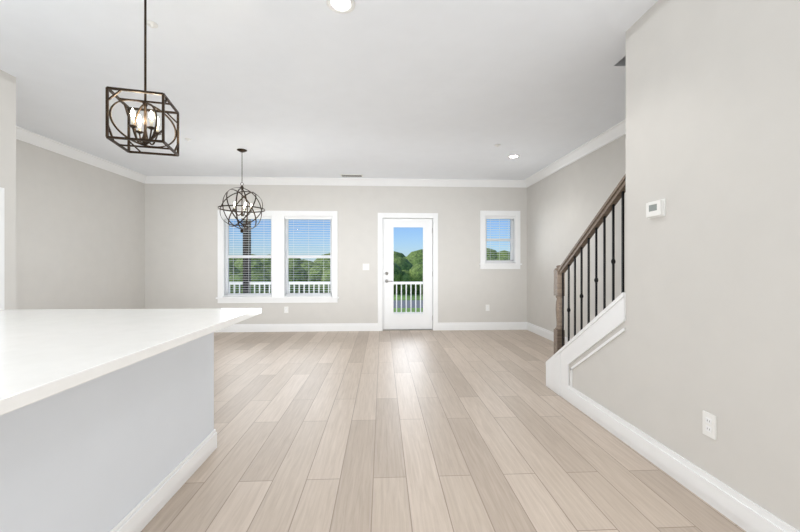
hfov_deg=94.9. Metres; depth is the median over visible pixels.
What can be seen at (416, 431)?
floor
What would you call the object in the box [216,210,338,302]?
window
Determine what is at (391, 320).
back door
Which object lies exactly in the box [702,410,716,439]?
outlet
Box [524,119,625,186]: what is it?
crown molding
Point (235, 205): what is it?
orb chandelier
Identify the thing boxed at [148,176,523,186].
crown molding
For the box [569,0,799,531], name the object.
wall
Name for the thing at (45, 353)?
island countertop
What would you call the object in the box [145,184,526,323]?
wall
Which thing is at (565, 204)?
wall
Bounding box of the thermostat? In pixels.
[646,198,665,218]
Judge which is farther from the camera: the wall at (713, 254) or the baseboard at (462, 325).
the baseboard at (462, 325)
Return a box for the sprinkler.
[147,20,157,27]
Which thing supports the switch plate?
attached to the wall at (181, 246)
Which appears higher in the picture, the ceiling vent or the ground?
the ceiling vent
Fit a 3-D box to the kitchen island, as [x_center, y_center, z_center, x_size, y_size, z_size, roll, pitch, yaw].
[-1.950,0.744,0.521,1.713,0.865,3.628,0,0,-3]
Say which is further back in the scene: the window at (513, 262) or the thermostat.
the window at (513, 262)
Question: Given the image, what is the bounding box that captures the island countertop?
[0,308,261,415]
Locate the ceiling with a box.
[0,0,657,179]
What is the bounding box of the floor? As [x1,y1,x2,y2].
[141,330,745,531]
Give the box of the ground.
[394,294,422,311]
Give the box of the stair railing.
[554,173,625,353]
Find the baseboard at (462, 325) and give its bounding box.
[438,322,526,329]
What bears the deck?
attached to the wall at (181, 246)
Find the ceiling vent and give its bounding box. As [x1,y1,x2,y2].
[340,174,362,176]
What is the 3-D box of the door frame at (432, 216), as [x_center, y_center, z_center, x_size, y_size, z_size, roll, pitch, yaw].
[0.141,0.106,6.755,1.098,2.140,0.178,0,0,-3]
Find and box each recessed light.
[326,0,354,13]
[508,154,519,157]
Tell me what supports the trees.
on the ground
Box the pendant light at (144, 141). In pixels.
[105,0,178,156]
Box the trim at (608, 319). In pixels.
[546,292,625,395]
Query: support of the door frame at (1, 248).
attached to the wall at (7, 132)
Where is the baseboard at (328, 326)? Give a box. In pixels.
[215,323,377,331]
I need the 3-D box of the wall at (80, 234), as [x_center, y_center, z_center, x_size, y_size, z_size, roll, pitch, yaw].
[-4.362,-0.195,2.027,0.160,2.742,9.189,0,0,-3]
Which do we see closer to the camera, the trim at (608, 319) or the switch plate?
the trim at (608, 319)
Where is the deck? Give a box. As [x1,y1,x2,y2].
[229,219,422,313]
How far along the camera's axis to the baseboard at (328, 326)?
6.58 m
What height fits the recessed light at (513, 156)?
0.008 m
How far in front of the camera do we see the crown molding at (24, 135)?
4.93 m
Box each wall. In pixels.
[0,70,15,309]
[16,139,144,309]
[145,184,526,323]
[527,134,625,338]
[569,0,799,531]
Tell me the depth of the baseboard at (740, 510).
1.95 m
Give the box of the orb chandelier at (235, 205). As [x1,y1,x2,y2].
[218,149,264,232]
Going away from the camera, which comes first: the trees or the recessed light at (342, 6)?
the recessed light at (342, 6)
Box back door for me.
[383,219,432,328]
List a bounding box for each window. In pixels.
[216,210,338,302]
[479,211,521,268]
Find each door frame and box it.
[0,187,3,309]
[378,213,437,330]
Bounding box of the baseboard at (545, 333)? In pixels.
[527,322,570,343]
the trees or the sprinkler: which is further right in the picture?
the trees
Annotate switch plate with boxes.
[363,264,368,269]
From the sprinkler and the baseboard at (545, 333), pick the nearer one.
the sprinkler
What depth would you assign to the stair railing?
3.05 m
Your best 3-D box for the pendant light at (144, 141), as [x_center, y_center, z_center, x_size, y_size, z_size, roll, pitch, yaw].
[-1.412,-1.110,2.034,0.263,0.910,0.263,0,0,-16]
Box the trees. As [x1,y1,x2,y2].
[229,248,509,293]
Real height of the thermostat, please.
0.100 m
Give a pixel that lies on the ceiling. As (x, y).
(422, 89)
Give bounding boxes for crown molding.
[16,126,147,182]
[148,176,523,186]
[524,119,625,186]
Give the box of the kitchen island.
[0,332,216,531]
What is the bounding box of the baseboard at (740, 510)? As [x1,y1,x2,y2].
[560,384,798,531]
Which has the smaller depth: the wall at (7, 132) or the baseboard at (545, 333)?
the wall at (7, 132)

